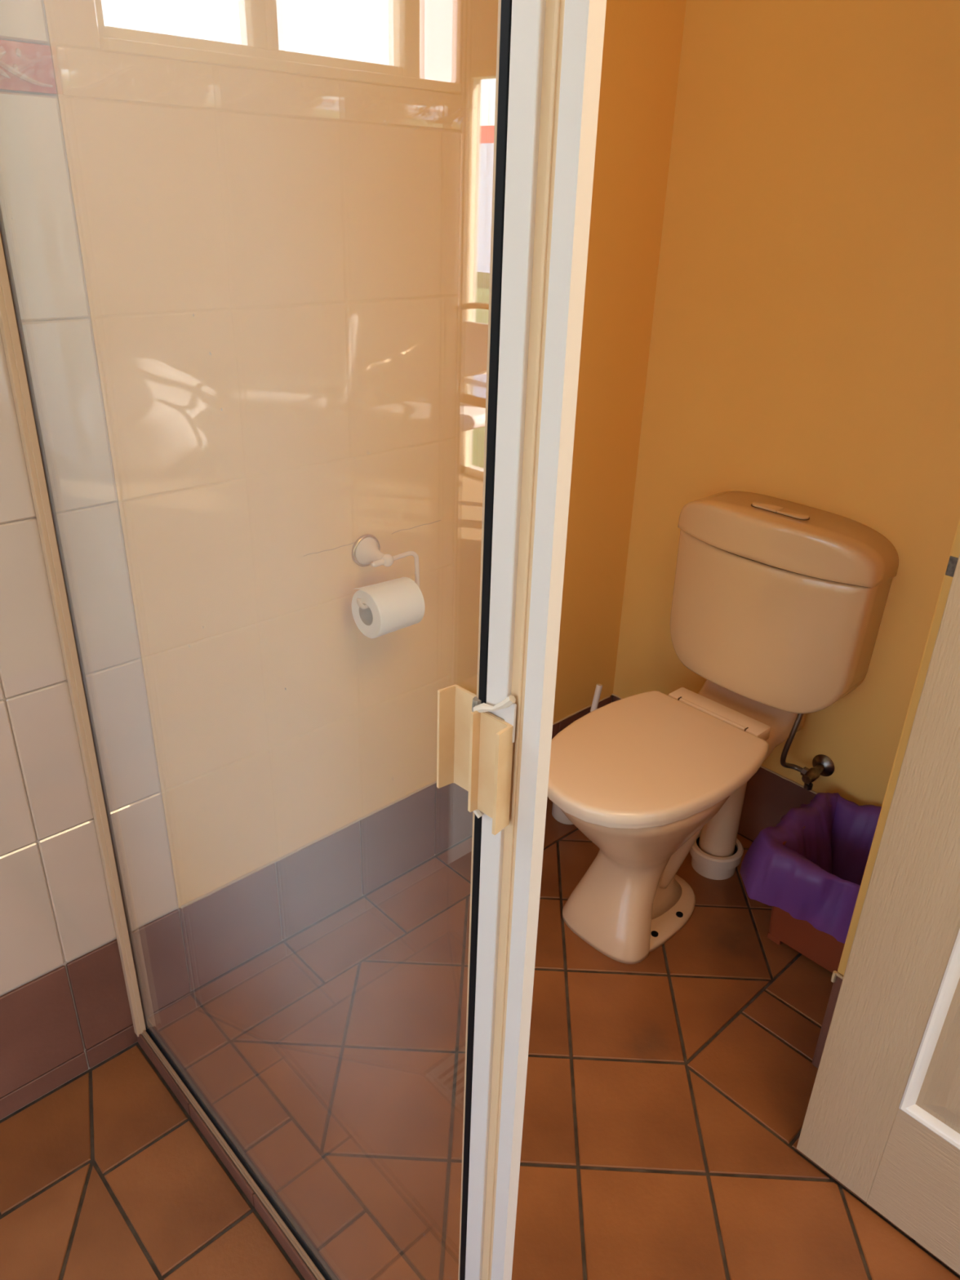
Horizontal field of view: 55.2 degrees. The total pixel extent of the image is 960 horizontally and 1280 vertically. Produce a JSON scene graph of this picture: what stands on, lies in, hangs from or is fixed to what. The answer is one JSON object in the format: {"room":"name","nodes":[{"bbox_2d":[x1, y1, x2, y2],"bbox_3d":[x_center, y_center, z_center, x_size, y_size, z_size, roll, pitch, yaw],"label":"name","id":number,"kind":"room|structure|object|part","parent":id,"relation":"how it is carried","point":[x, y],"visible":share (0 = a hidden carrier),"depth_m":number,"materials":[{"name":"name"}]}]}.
{"room":"bathroom","nodes":[
{"label":"bathroom","id":0,"kind":"room"},
{"bbox_2d":[0,1041,305,1279],"bbox_3d":[-0.677,1.054,1.145,0.949,0.083,1.060,-21,34,-38],"label":"floor","id":1,"kind":"structure","parent":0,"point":[105,1175],"depth_m":1.44,"materials":[{"name":"tile"}]},
{"bbox_2d":[0,0,686,1119],"bbox_3d":[-0.381,-0.441,1.428,2.231,2.520,0.125,-21,34,-38],"label":"wall","id":2,"kind":"structure","parent":0,"point":[248,242],"depth_m":1.47,"materials":[{"name":"beige tile"}]},
{"bbox_2d":[136,1025,332,1279],"bbox_3d":[-0.301,0.918,1.399,0.021,0.106,0.949,-21,34,-38],"label":"shower door track","id":3,"kind":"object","parent":2,"relation":"attached to","point":[260,1208],"depth_m":1.46,"materials":[{"name":"metal"}]},
{"bbox_2d":[0,0,606,1279],"bbox_3d":[-0.273,-0.046,0.930,0.041,2.048,0.944,-21,34,-38],"label":"shower door frame","id":4,"kind":"structure","parent":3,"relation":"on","point":[494,743],"depth_m":0.60,"materials":[{"name":"white metal"}]},
{"bbox_3d":[-0.327,0.856,1.399,0.008,0.007,0.873,-21,34,-38],"label":"rail","id":5,"kind":"part","parent":4,"relation":"part of","materials":[{"name":"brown metal"}]},
{"bbox_3d":[-0.016,0.076,0.675,0.017,0.085,0.028,-21,34,-38],"label":"handle","id":6,"kind":"part","parent":4,"relation":"part of","materials":[{"name":"beige plastic"}]},
{"bbox_3d":[0.006,0.093,0.645,0.016,0.084,0.034,-21,34,-38],"label":"handle","id":7,"kind":"part","parent":4,"relation":"part of","materials":[{"name":"beige plastic"}]},
{"bbox_3d":[0.037,0.120,0.645,0.013,2.018,0.016,-21,34,-38],"label":"corner post","id":8,"kind":"part","parent":4,"relation":"part of","materials":[{"name":"white metal"}]},
{"bbox_2d":[351,533,419,609],"bbox_3d":[-0.183,-0.128,1.648,0.140,0.107,0.083,-21,34,-38],"label":"toilet roll holder","id":9,"kind":"object","parent":2,"relation":"attached to","point":[366,552],"visible":0.86,"depth_m":1.64,"materials":[{"name":"white plastic"}]},
{"bbox_2d":[351,577,425,638],"bbox_3d":[-0.169,-0.058,1.650,0.110,0.091,0.090,-21,34,-38],"label":"toilet roll","id":10,"kind":"object","parent":9,"relation":"hanging from","point":[395,604],"visible":0.97,"depth_m":1.62,"materials":[{"name":"white paper"}]},
{"bbox_2d":[146,797,959,1279],"bbox_3d":[0.446,1.779,-0.332,4.450,0.120,5.000,-21,34,-38],"label":"floor","id":11,"kind":"structure","parent":0,"point":[668,1094],"depth_m":1.57,"materials":[{"name":"tile"}]},
{"bbox_2d":[551,684,602,824],"bbox_3d":[0.241,0.276,2.215,0.131,0.339,0.084,-21,34,-38],"label":"toilet brush","id":12,"kind":"object","parent":11,"relation":"on","point":[557,812],"visible":0.22,"depth_m":2.23,"materials":[{"name":"white plastic"}]},
{"bbox_3d":[0.252,0.244,2.213,0.015,0.281,0.100,23,33,36],"label":"handle","id":13,"kind":"part","parent":12,"relation":"part of","materials":[{"name":"white plastic"}]},
{"bbox_2d":[547,490,898,964],"bbox_3d":[0.394,0.188,1.839,0.672,0.835,0.443,-21,34,-38],"label":"toilet","id":14,"kind":"object","parent":11,"relation":"on","point":[779,605],"visible":0.99,"depth_m":1.82,"materials":[{"name":"beige ceramic"}]},
{"bbox_3d":[0.314,0.241,1.780,0.446,0.013,0.338,-21,34,-38],"label":"seat","id":15,"kind":"part","parent":14,"relation":"part of","materials":[{"name":"beige plastic"}]},
{"bbox_3d":[0.315,0.226,1.773,0.453,0.025,0.346,-21,34,-38],"label":"seat lid","id":16,"kind":"part","parent":14,"relation":"part of","materials":[{"name":"beige plastic"}]},
{"bbox_3d":[0.592,-0.216,1.837,0.156,0.088,0.443,-21,34,-38],"label":"cistern lid","id":17,"kind":"part","parent":14,"relation":"part of","materials":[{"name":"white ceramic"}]},
{"bbox_2d":[767,805,844,973],"bbox_3d":[0.741,0.517,1.867,0.234,0.238,0.210,-21,34,-38],"label":"waste bin","id":18,"kind":"object","parent":11,"relation":"on","point":[823,948],"visible":0.2,"depth_m":1.84,"materials":[{"name":"brown plastic"}]},
{"bbox_2d":[739,792,881,943],"bbox_3d":[0.718,0.489,1.860,0.334,0.234,0.294,-21,34,-38],"label":"liner","id":19,"kind":"object","parent":18,"relation":"in","point":[815,877],"visible":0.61,"depth_m":1.82,"materials":[{"name":"purple plastic"}]},
{"bbox_2d":[612,0,959,840],"bbox_3d":[0.693,-0.584,1.791,0.148,2.520,1.020,-21,34,-38],"label":"wall","id":20,"kind":"structure","parent":0,"point":[805,343],"depth_m":1.74,"materials":[{"name":"paint"}]},
{"bbox_2d":[780,713,834,790],"bbox_3d":[0.703,0.223,1.946,0.128,0.207,0.061,-8,28,-19],"label":"valve","id":21,"kind":"object","parent":20,"relation":"attached to","point":[823,765],"visible":0.93,"depth_m":1.97,"materials":[{"name":"silver metal"}]},
{"bbox_2d":[803,782,813,790],"bbox_3d":[0.708,0.307,1.974,0.017,0.032,0.018,-21,34,-38],"label":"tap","id":22,"kind":"object","parent":21,"relation":"on","point":[807,785],"depth_m":1.97,"materials":[{"name":"silver metal"}]},
{"bbox_2d":[811,518,959,1068],"bbox_3d":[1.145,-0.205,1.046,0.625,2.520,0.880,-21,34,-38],"label":"door frame","id":23,"kind":"structure","parent":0,"point":[837,978],"depth_m":1.37,"materials":[{"name":"paint"}]},
{"bbox_3d":[0.624,-0.097,1.212,0.002,0.027,0.013,-21,34,-38],"label":"latch plate","id":24,"kind":"part","parent":23,"relation":"part of","materials":[{"name":"metal"}]},
{"bbox_3d":[1.182,0.001,0.487,0.140,2.400,0.065,-21,34,-38],"label":"wall","id":25,"kind":"structure","parent":0,"visible":0},
{"bbox_2d":[796,553,959,1275],"bbox_3d":[0.821,0.037,0.787,0.037,2.028,0.792,-21,34,-38],"label":"door","id":26,"kind":"structure","parent":25,"relation":"in","point":[882,1118],"depth_m":1.26,"materials":[{"name":"beige wood"}]},
{"bbox_3d":[0.795,0.852,1.184,0.036,0.214,0.554,-21,34,-38],"label":"rail","id":27,"kind":"part","parent":26,"relation":"part of","materials":[{"name":"beige wood"}]},
{"bbox_3d":[0.798,0.443,0.975,0.011,0.704,0.554,-21,34,-38],"label":"moulding","id":28,"kind":"part","parent":26,"relation":"part of","materials":[{"name":"white wood"}]},
{"bbox_3d":[0.808,0.440,0.983,0.029,0.672,0.522,-21,34,-38],"label":"panel","id":29,"kind":"part","parent":26,"relation":"part of","materials":[{"name":"white wood"}]}
]}

